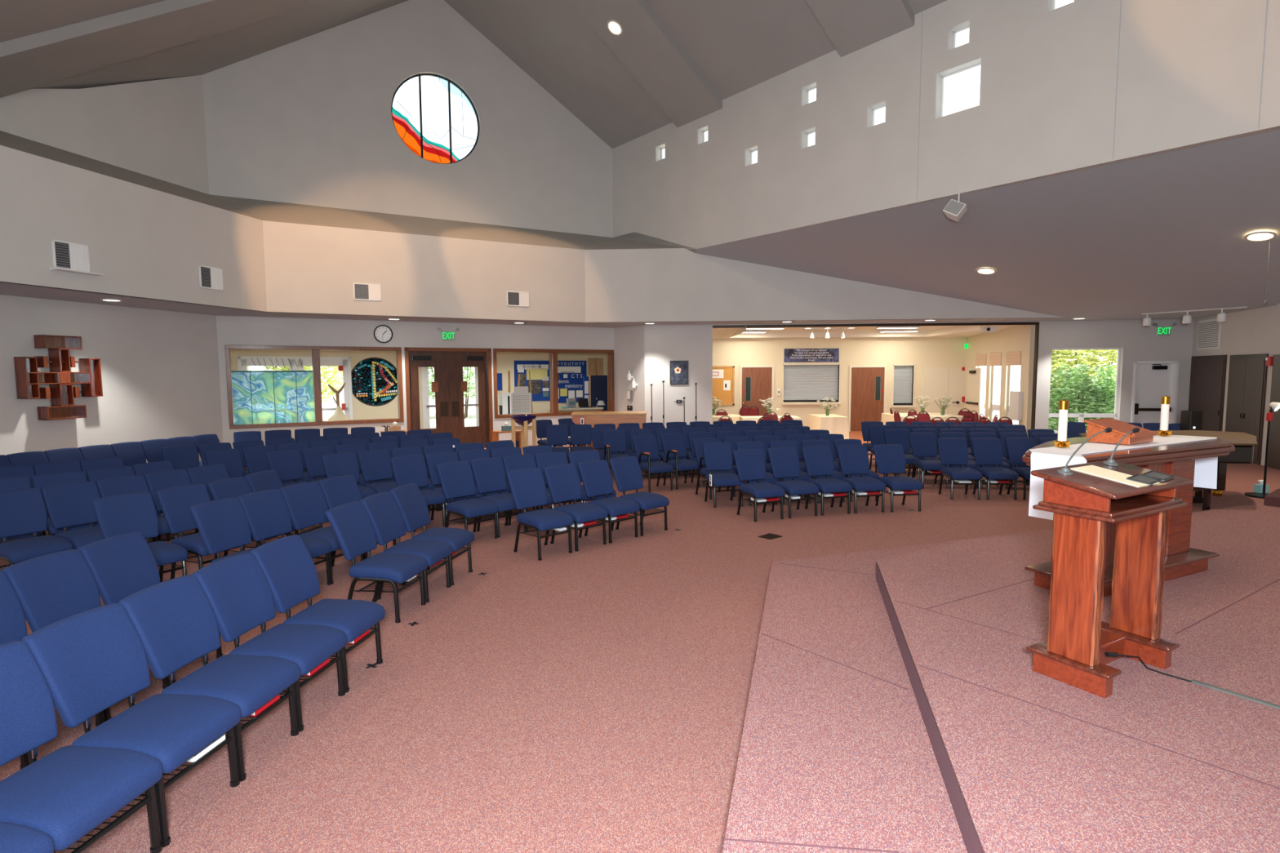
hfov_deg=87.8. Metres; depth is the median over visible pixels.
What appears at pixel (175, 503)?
chair
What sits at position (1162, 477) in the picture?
book
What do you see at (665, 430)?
chair
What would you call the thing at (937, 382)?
door
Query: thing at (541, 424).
chair
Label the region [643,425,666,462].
chair
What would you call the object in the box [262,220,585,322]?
wall
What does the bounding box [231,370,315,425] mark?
glass screen
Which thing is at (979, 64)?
window
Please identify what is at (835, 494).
book
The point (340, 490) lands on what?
chair
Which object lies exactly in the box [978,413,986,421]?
banquet chair
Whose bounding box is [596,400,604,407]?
desk lamp
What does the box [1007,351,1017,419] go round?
window
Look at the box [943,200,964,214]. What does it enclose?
grille
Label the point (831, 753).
step
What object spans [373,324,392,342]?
wall clock
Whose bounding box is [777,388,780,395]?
soap dispenser
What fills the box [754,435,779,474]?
chair
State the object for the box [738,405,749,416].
banquet chair
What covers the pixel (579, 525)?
book
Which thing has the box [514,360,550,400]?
bulletin board
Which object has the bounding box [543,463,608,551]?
chair
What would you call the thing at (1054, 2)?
window
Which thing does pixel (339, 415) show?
drape
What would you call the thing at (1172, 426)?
chair
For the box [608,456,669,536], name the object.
chair
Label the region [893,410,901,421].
banquet chair
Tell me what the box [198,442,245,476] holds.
chair
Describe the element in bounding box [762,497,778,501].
book
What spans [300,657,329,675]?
book
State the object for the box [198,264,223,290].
air vent
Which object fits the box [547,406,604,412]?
countertop
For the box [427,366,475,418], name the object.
tree
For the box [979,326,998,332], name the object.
ceiling projector
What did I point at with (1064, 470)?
gooseneck microphone
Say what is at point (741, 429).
chair
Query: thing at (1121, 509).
shelf
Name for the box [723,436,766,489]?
chair
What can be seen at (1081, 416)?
window
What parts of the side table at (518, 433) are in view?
panel, panel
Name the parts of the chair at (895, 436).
backrest, seat, leg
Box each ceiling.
[0,281,1273,328]
[444,0,946,148]
[695,128,1279,317]
[712,324,1020,338]
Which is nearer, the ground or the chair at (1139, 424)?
the chair at (1139, 424)
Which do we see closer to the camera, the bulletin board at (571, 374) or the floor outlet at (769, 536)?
the floor outlet at (769, 536)
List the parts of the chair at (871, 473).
backrest, seat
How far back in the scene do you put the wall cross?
11.97 m
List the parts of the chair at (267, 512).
backrest, seat, leg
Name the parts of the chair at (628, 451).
seat, backrest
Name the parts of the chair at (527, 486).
leg, backrest, seat frame, leg, seat, leg, leg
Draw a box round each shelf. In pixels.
[49,267,104,275]
[781,402,841,404]
[891,405,915,407]
[1032,493,1187,523]
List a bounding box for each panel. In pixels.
[587,357,603,375]
[626,405,632,410]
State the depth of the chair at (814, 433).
13.30 m
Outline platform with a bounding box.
[876,512,1279,852]
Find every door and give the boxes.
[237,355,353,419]
[404,346,493,447]
[421,366,479,428]
[739,364,773,416]
[848,364,886,431]
[922,367,965,414]
[965,368,981,417]
[1130,360,1179,427]
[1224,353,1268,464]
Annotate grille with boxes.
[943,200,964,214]
[1191,413,1202,430]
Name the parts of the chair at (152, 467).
backrest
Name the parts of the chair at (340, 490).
leg, backrest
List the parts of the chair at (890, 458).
leg, backrest, leg, seat, leg, leg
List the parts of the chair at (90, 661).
backrest, seat, leg, leg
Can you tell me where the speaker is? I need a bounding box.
[1179,410,1202,430]
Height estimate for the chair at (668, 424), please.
0.967 m
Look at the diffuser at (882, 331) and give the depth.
22.04 m
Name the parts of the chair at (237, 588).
backrest, seat, leg, leg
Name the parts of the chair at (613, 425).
backrest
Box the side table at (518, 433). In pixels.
[491,429,521,451]
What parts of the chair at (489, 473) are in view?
leg, backrest, seat, leg, leg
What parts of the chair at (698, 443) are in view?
backrest, leg, seat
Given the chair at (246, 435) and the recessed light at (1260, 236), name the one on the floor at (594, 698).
the chair at (246, 435)
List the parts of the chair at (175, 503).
leg, backrest, leg, seat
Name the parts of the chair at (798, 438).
backrest, seat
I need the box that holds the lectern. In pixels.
[1026,460,1192,697]
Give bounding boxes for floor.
[0,444,1279,852]
[848,431,871,444]
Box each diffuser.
[746,328,783,329]
[877,327,918,328]
[881,331,916,332]
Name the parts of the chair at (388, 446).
backrest, seat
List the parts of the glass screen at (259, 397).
rail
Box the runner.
[1070,465,1159,487]
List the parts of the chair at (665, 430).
backrest, seat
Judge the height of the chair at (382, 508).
0.967 m
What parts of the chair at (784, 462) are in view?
leg, backrest, leg, seat, leg, leg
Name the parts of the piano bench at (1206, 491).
seat, leg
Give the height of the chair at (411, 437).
0.967 m
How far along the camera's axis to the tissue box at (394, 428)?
16.10 m
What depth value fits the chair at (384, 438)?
12.45 m
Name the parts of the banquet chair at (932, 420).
backrest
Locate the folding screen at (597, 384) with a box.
[588,375,607,410]
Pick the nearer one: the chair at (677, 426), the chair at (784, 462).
the chair at (784, 462)
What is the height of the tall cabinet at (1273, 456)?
2.436 m
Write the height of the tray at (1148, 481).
0.035 m
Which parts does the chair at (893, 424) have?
backrest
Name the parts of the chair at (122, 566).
backrest, leg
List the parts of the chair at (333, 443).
backrest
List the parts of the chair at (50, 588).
backrest, leg, leg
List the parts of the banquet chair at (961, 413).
backrest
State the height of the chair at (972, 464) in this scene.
0.967 m
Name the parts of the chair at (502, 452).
backrest, seat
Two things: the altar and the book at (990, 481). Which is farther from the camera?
the book at (990, 481)
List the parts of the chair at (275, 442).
backrest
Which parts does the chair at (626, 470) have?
leg, backrest, leg, seat, leg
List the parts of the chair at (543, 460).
backrest, seat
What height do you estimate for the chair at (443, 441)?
0.967 m
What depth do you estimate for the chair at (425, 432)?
13.84 m
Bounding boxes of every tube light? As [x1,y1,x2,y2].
[742,330,766,333]
[746,327,785,329]
[875,325,919,328]
[879,329,919,332]
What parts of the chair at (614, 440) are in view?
leg, backrest, seat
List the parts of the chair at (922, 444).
leg, leg, backrest, seat, leg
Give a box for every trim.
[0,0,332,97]
[712,321,1038,328]
[724,838,897,852]
[761,633,908,689]
[779,563,874,575]
[875,561,982,852]
[894,600,924,609]
[916,12,922,200]
[918,665,1137,740]
[924,608,1036,640]
[925,578,1034,608]
[1031,321,1039,429]
[1112,0,1121,159]
[1137,739,1279,789]
[1174,578,1279,634]
[1257,0,1267,128]
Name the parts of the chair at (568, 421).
backrest, seat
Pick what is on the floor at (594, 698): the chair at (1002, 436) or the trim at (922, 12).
the chair at (1002, 436)
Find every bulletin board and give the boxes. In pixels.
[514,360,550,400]
[557,360,586,403]
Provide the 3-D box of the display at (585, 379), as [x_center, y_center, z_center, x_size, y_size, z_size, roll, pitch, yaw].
[-1.678,-0.610,21.404,0.270,1.997,0.070,-3,5,-30]
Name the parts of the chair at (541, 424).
backrest, seat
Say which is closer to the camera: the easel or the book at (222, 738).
the book at (222, 738)
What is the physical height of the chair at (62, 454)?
0.967 m
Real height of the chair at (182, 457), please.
0.967 m
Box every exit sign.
[437,327,459,341]
[1152,322,1177,336]
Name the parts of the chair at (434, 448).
backrest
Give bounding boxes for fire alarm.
[1265,356,1273,365]
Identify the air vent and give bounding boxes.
[49,239,104,275]
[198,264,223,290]
[353,282,381,301]
[506,290,528,306]
[1196,318,1221,350]
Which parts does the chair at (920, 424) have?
backrest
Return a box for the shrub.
[1048,363,1116,431]
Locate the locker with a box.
[1008,391,1022,420]
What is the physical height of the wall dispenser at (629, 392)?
0.320 m
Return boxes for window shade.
[975,353,986,365]
[989,352,1001,365]
[1005,351,1022,365]
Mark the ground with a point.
(470, 421)
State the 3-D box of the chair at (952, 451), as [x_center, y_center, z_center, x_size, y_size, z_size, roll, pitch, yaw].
[5.418,0.710,11.311,0.495,0.967,0.729,0,5,3]
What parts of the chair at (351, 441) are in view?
backrest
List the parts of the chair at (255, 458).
backrest, seat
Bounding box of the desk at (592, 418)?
[571,411,646,450]
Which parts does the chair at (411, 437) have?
backrest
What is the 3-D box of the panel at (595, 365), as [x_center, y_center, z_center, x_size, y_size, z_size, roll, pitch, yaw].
[-1.685,-2.184,25.396,0.634,0.868,0.036,-3,5,-30]
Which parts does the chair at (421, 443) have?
backrest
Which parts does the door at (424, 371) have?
frame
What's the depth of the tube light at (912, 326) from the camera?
20.07 m
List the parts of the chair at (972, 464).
backrest, seat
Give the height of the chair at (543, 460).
0.967 m
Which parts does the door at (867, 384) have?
vision glass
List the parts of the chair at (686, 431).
seat, backrest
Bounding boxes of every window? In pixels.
[224,345,404,429]
[351,357,397,406]
[391,73,479,164]
[493,348,614,417]
[661,146,665,159]
[702,129,707,142]
[750,148,757,164]
[806,130,815,146]
[807,86,816,103]
[872,104,885,125]
[940,62,981,116]
[952,25,969,48]
[978,365,985,408]
[991,365,999,422]
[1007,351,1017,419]
[1048,347,1120,432]
[1052,0,1056,9]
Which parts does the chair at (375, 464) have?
backrest, seat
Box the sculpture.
[327,382,351,421]
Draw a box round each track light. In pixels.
[810,328,844,337]
[1141,306,1247,325]
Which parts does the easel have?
leg, leg, leg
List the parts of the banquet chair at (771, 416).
backrest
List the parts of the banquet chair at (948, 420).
backrest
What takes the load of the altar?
on the platform
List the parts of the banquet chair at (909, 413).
backrest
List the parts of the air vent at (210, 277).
panel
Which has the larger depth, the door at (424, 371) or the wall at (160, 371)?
the door at (424, 371)
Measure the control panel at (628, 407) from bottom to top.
0.140 m
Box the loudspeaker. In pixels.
[942,193,966,221]
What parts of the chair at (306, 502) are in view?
backrest, seat, leg, leg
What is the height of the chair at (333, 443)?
0.967 m
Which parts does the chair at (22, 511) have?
backrest, seat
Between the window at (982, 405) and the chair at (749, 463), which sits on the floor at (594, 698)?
the chair at (749, 463)
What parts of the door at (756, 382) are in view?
vision glass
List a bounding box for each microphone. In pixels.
[1057,427,1112,475]
[1102,427,1139,466]
[1263,231,1271,304]
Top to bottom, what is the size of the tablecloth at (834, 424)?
0.726 m
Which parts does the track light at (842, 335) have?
rail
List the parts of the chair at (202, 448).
backrest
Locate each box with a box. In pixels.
[337,365,343,370]
[389,421,400,431]
[501,422,511,431]
[566,398,576,408]
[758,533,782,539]
[1253,480,1269,493]
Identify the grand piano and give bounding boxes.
[1079,430,1257,503]
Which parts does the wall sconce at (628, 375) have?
lamp shade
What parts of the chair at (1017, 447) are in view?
leg, backrest, seat, leg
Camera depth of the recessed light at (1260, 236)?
11.69 m
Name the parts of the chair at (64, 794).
backrest, seat, leg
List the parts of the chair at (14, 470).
backrest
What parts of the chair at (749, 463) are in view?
leg, backrest, leg, seat, leg, leg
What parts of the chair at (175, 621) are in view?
backrest, seat, leg, leg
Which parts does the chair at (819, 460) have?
leg, backrest, leg, seat, leg, leg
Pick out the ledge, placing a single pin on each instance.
(263, 210)
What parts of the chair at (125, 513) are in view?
backrest, leg, seat, leg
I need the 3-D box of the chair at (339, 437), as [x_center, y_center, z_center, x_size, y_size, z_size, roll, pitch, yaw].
[-5.626,0.656,12.682,0.495,0.967,0.729,-4,6,-41]
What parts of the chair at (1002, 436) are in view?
backrest, seat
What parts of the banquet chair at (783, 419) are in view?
backrest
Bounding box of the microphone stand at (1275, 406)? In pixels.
[1244,401,1279,498]
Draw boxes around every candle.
[1053,399,1070,447]
[1155,395,1172,435]
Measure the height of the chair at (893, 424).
0.967 m
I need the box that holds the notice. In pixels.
[497,373,502,391]
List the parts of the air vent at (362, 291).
panel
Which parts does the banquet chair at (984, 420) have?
backrest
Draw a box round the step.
[722,503,1279,852]
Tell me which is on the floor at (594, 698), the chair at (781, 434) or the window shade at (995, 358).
the chair at (781, 434)
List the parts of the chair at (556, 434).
backrest, seat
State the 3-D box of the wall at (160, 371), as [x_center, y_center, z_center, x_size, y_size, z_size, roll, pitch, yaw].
[-12.091,-2.709,5.691,0.200,8.890,20.000,1,5,12]
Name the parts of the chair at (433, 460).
leg, backrest, leg, seat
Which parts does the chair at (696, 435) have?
leg, backrest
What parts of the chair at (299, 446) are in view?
backrest, seat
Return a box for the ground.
[321,390,1048,429]
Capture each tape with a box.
[365,662,377,668]
[408,622,419,626]
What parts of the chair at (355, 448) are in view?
backrest, seat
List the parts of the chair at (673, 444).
backrest, leg, seat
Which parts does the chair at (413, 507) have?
backrest, seat, leg, leg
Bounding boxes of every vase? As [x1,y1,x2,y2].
[381,425,389,431]
[712,396,721,415]
[760,396,778,414]
[816,396,838,415]
[913,395,931,413]
[933,395,953,415]
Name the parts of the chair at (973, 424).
backrest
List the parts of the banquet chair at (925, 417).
backrest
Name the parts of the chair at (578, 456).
backrest, seat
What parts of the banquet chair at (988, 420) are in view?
backrest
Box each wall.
[0,75,223,462]
[0,145,266,311]
[202,0,614,448]
[230,349,608,429]
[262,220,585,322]
[584,248,1063,322]
[612,0,1279,411]
[644,320,1040,429]
[712,337,966,426]
[964,324,1035,438]
[1035,319,1194,433]
[1191,302,1279,465]
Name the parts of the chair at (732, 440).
backrest, seat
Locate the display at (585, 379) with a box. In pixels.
[582,376,589,406]
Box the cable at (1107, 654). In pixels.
[1104,652,1191,682]
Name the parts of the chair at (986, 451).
leg, leg, backrest, seat, leg, leg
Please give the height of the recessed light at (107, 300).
0.016 m
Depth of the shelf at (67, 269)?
10.59 m
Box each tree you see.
[246,365,343,402]
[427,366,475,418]
[1048,349,1117,418]
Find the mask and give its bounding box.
[341,403,346,410]
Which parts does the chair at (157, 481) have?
backrest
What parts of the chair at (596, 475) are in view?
leg, backrest, leg, seat, leg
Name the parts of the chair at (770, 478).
leg, backrest, seat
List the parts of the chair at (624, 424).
backrest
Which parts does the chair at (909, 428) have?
backrest, seat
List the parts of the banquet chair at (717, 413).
backrest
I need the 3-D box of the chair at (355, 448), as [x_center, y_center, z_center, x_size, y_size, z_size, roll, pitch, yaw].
[-4.606,0.798,10.903,0.495,0.967,0.729,-5,7,-44]
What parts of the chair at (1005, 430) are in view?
backrest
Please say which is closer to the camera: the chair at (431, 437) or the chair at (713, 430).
the chair at (431, 437)
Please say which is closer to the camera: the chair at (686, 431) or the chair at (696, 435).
the chair at (696, 435)
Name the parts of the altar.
leg panel, panel, moulding, moulding, grain panel, leg panel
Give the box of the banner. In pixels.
[783,348,839,362]
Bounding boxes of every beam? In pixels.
[0,0,408,88]
[567,0,722,127]
[805,0,915,57]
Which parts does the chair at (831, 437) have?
backrest, seat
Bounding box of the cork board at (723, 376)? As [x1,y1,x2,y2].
[712,365,734,405]
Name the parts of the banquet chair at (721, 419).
backrest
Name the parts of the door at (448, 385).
push plate, transom panel, push plate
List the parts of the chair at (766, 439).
backrest, seat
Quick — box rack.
[502,392,511,413]
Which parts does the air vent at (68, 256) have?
frame, panel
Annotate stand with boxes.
[497,395,502,414]
[650,383,652,422]
[662,380,664,426]
[678,396,685,422]
[694,382,697,421]
[1084,417,1158,444]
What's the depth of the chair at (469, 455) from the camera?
10.12 m
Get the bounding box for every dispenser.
[497,395,502,405]
[627,390,632,400]
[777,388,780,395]
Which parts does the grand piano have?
leg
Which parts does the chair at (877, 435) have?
leg, backrest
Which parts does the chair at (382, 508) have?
leg, backrest, seat, leg, leg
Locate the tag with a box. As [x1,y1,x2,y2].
[709,474,711,486]
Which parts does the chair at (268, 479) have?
backrest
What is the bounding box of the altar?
[1022,436,1235,596]
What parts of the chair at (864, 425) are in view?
seat, backrest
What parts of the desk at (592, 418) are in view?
panel, lid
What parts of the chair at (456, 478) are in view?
leg, seat frame, backrest, leg, seat, leg, leg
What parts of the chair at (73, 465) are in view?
backrest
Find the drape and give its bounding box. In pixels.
[327,405,351,421]
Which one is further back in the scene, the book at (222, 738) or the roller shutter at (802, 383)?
the roller shutter at (802, 383)
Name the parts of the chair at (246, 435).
backrest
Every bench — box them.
[1193,486,1211,511]
[1263,488,1279,506]
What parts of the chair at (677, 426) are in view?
backrest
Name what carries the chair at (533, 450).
on the floor at (594, 698)
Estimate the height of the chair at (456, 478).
0.967 m
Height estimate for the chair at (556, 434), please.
0.967 m
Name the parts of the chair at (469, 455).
backrest, seat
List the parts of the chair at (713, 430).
backrest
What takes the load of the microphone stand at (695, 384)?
on the floor at (594, 698)
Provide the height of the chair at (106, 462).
0.967 m
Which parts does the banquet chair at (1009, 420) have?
backrest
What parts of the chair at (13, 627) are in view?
backrest, leg, leg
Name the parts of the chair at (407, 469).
backrest, seat, leg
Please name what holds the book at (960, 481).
in the chair at (952, 451)
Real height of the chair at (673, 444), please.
0.967 m
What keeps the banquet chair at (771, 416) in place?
on the floor at (594, 698)
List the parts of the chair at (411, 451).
backrest, seat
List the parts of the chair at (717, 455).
leg, leg, backrest, seat, leg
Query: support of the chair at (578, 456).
on the floor at (594, 698)
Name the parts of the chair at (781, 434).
backrest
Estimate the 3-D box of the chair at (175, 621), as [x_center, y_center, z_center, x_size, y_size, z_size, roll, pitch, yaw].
[-2.394,1.379,3.752,0.729,0.967,0.495,0,5,7]
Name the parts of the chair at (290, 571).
backrest, seat, leg, leg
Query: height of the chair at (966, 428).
0.967 m
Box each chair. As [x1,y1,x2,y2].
[0,454,10,466]
[0,464,49,542]
[0,475,40,542]
[0,488,73,568]
[0,570,104,769]
[0,640,163,852]
[0,822,54,852]
[1,549,169,721]
[6,451,48,472]
[22,603,241,847]
[32,471,99,535]
[33,460,81,535]
[40,480,104,549]
[44,447,83,464]
[77,532,222,683]
[78,444,115,459]
[80,457,124,481]
[86,466,161,516]
[92,492,188,582]
[95,475,177,542]
[110,441,146,466]
[118,574,301,782]
[132,461,174,541]
[139,439,170,462]
[143,469,199,540]
[155,484,246,579]
[161,445,199,470]
[167,436,203,466]
[186,464,229,501]
[189,497,255,564]
[192,434,219,457]
[192,552,347,732]
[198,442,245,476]
[204,448,243,478]
[206,476,293,555]
[232,440,264,475]
[233,431,261,469]
[236,488,332,585]
[242,445,294,484]
[244,470,319,536]
[249,534,385,693]
[264,429,291,445]
[265,438,307,471]
[266,449,309,486]
[276,442,325,482]
[279,481,364,584]
[294,428,319,443]
[295,435,324,448]
[301,446,333,481]
[309,440,339,477]
[317,475,396,566]
[321,452,376,498]
[323,427,347,440]
[324,434,352,445]
[324,501,427,622]
[335,444,382,486]
[340,438,368,474]
[351,426,374,438]
[353,432,379,443]
[357,449,397,493]
[360,491,453,602]
[368,441,398,482]
[370,435,399,448]
[380,431,405,448]
[389,483,474,585]
[390,454,446,532]
[391,446,439,511]
[399,434,426,466]
[400,440,430,478]
[407,429,431,439]
[422,444,453,511]
[425,452,477,525]
[427,432,453,445]
[432,438,460,452]
[435,461,498,545]
[454,442,484,483]
[457,448,506,520]
[470,457,528,537]
[485,440,514,457]
[490,447,535,512]
[502,454,555,531]
[506,467,573,560]
[522,445,565,510]
[534,452,584,509]
[536,419,562,447]
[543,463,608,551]
[546,424,569,463]
[558,417,586,452]
[568,450,616,503]
[569,424,593,451]
[577,459,639,543]
[590,426,619,462]
[594,423,615,450]
[601,429,631,468]
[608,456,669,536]
[617,426,647,473]
[618,422,639,449]
[629,428,660,479]
[631,435,673,492]
[642,422,662,426]
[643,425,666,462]
[655,427,687,478]
[660,433,700,489]
[666,422,686,427]
[669,424,697,471]
[681,427,705,477]
[688,431,712,487]
[689,421,710,427]
[692,438,736,499]
[694,424,715,431]
[702,442,743,507]
[707,426,737,475]
[712,421,733,426]
[715,408,728,415]
[715,431,740,465]
[718,415,733,422]
[720,423,742,431]
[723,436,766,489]
[733,426,756,436]
[733,448,785,521]
[736,420,755,426]
[736,441,778,506]
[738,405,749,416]
[744,430,770,462]
[746,422,767,430]
[747,406,759,416]
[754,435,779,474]
[757,416,771,422]
[759,420,778,426]
[760,426,783,435]
[762,412,773,420]
[766,411,777,420]
[767,447,818,518]
[768,440,812,504]
[772,422,793,430]
[773,430,804,462]
[778,415,793,422]
[782,419,802,426]
[785,434,811,472]
[786,426,809,434]
[801,440,845,502]
[801,445,852,515]
[804,429,838,461]
[817,434,844,471]
[834,439,879,502]
[836,444,886,513]
[861,421,883,455]
[868,424,892,473]
[872,444,923,512]
[884,428,920,480]
[885,421,913,466]
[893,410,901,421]
[895,425,927,473]
[902,415,918,425]
[907,408,917,415]
[909,432,950,488]
[910,421,938,448]
[911,428,940,481]
[916,410,930,422]
[922,425,946,454]
[929,417,944,425]
[935,422,958,428]
[937,437,982,499]
[938,432,980,488]
[939,428,975,480]
[944,417,960,425]
[948,424,973,455]
[957,408,969,415]
[960,416,973,422]
[960,422,983,448]
[963,411,976,422]
[968,410,978,421]
[968,428,1007,460]
[968,432,1009,488]
[971,437,1018,499]
[975,424,999,438]
[976,417,991,424]
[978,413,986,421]
[986,422,1008,429]
[992,414,997,422]
[996,417,1013,424]
[997,428,1024,480]
[999,432,1029,488]
[1001,424,1026,433]
[1004,437,1035,499]
[1026,429,1054,438]
[1031,432,1057,445]
[1038,437,1057,444]
[1066,422,1085,438]
[1128,422,1142,427]
[1142,422,1169,431]
[1169,423,1180,430]
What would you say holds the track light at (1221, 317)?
attached to the ceiling at (1166, 232)
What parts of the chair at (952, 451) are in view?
leg, leg, backrest, seat, leg, leg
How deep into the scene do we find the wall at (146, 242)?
11.37 m
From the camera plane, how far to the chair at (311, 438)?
12.49 m
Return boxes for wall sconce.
[626,370,632,380]
[631,378,637,387]
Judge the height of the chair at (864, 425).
0.967 m
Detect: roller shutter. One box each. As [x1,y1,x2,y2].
[781,363,841,404]
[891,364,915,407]
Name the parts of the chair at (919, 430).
backrest, seat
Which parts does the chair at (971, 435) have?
leg, backrest, seat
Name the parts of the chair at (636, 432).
backrest, seat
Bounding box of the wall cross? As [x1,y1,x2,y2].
[13,334,102,420]
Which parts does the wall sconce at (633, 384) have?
lamp shade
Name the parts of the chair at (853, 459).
leg, backrest, leg, seat, leg, leg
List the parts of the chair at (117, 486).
backrest, seat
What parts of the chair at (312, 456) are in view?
seat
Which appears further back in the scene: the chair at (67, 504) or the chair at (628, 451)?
the chair at (628, 451)
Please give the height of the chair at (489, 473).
0.967 m
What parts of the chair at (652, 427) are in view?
backrest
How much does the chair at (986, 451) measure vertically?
0.967 m
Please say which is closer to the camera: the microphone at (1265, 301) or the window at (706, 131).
the microphone at (1265, 301)
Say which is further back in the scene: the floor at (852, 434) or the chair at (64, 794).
the floor at (852, 434)
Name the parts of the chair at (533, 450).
backrest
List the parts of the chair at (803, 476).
backrest, seat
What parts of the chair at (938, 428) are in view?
backrest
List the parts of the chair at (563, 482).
leg, backrest, leg, leg, seat, leg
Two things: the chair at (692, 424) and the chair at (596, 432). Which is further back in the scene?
the chair at (692, 424)
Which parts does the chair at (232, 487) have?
backrest, leg, seat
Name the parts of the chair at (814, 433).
backrest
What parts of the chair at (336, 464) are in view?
backrest, seat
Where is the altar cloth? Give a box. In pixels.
[1028,435,1217,519]
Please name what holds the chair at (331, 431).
on the floor at (594, 698)
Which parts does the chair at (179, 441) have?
backrest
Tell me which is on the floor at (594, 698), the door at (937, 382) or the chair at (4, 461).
the chair at (4, 461)
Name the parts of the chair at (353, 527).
backrest, leg, seat frame, leg, seat, leg, leg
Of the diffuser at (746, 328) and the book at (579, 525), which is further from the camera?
the diffuser at (746, 328)
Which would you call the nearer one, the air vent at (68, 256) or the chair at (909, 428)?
the air vent at (68, 256)
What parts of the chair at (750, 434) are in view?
backrest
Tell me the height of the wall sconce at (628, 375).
0.290 m
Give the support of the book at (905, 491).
in the chair at (890, 458)
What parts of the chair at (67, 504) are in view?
backrest, seat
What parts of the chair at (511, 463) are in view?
leg, backrest, seat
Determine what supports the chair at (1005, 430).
on the floor at (594, 698)
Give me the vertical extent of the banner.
0.474 m
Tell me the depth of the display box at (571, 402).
20.74 m
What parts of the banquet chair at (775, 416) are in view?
backrest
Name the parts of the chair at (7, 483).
backrest, seat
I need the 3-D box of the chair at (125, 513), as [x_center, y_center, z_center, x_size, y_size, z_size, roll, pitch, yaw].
[-4.835,1.168,6.452,0.729,0.967,0.495,2,5,29]
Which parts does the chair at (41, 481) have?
backrest, seat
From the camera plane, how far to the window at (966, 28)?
12.29 m
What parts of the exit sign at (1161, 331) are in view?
panel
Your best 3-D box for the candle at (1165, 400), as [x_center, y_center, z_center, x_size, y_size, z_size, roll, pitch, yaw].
[5.133,-0.106,6.505,0.136,0.394,0.118,0,5,0]
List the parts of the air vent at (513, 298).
panel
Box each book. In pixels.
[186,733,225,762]
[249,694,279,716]
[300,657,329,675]
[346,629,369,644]
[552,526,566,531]
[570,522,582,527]
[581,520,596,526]
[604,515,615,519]
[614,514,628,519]
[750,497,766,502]
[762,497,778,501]
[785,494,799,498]
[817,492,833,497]
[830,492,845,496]
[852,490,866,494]
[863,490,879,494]
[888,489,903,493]
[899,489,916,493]
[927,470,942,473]
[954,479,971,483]
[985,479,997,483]
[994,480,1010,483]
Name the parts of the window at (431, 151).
stained pane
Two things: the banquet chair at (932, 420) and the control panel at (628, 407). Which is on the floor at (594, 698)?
the banquet chair at (932, 420)
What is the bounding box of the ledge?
[0,130,696,253]
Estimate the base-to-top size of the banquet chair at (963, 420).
0.944 m
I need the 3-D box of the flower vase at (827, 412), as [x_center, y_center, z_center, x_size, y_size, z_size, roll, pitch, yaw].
[5.854,-0.627,20.645,0.642,0.580,0.537,0,5,0]
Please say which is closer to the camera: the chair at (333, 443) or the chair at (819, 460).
the chair at (819, 460)
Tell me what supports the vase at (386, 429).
on the side table
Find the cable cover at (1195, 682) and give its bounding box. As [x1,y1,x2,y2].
[1191,679,1279,709]
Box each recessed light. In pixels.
[100,298,122,301]
[607,19,622,35]
[976,267,995,274]
[1244,231,1276,241]
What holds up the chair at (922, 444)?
on the floor at (594, 698)
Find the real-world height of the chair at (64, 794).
0.967 m
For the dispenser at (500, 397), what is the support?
on the stand at (500, 397)
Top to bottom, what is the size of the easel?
2.191 m
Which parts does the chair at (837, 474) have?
backrest, seat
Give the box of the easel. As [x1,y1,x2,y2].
[508,370,533,413]
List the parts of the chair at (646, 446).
backrest, leg, seat, leg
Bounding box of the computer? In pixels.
[577,398,591,408]
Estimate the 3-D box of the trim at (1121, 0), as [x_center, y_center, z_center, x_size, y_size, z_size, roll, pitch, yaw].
[7.340,-5.892,10.190,0.004,3.480,0.012,-4,6,-39]
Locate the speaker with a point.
(1189, 420)
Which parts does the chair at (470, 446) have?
backrest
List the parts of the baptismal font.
post, post, post, post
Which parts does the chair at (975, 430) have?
backrest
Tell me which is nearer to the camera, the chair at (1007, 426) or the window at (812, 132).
the chair at (1007, 426)
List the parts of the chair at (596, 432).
backrest, seat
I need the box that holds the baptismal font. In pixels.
[510,414,536,454]
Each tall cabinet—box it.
[1188,355,1226,431]
[1266,354,1279,470]
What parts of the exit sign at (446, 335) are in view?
panel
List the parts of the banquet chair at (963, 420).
backrest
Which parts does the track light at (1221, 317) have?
rail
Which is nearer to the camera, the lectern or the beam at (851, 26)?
the lectern
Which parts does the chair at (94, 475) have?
backrest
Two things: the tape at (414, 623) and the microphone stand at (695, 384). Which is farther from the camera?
the microphone stand at (695, 384)
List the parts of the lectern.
post, post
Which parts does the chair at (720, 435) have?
backrest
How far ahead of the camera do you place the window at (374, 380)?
21.57 m
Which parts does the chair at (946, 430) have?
backrest, seat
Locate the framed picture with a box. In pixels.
[670,360,688,384]
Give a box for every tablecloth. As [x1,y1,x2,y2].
[711,413,740,424]
[738,415,800,422]
[808,413,848,439]
[880,413,963,425]

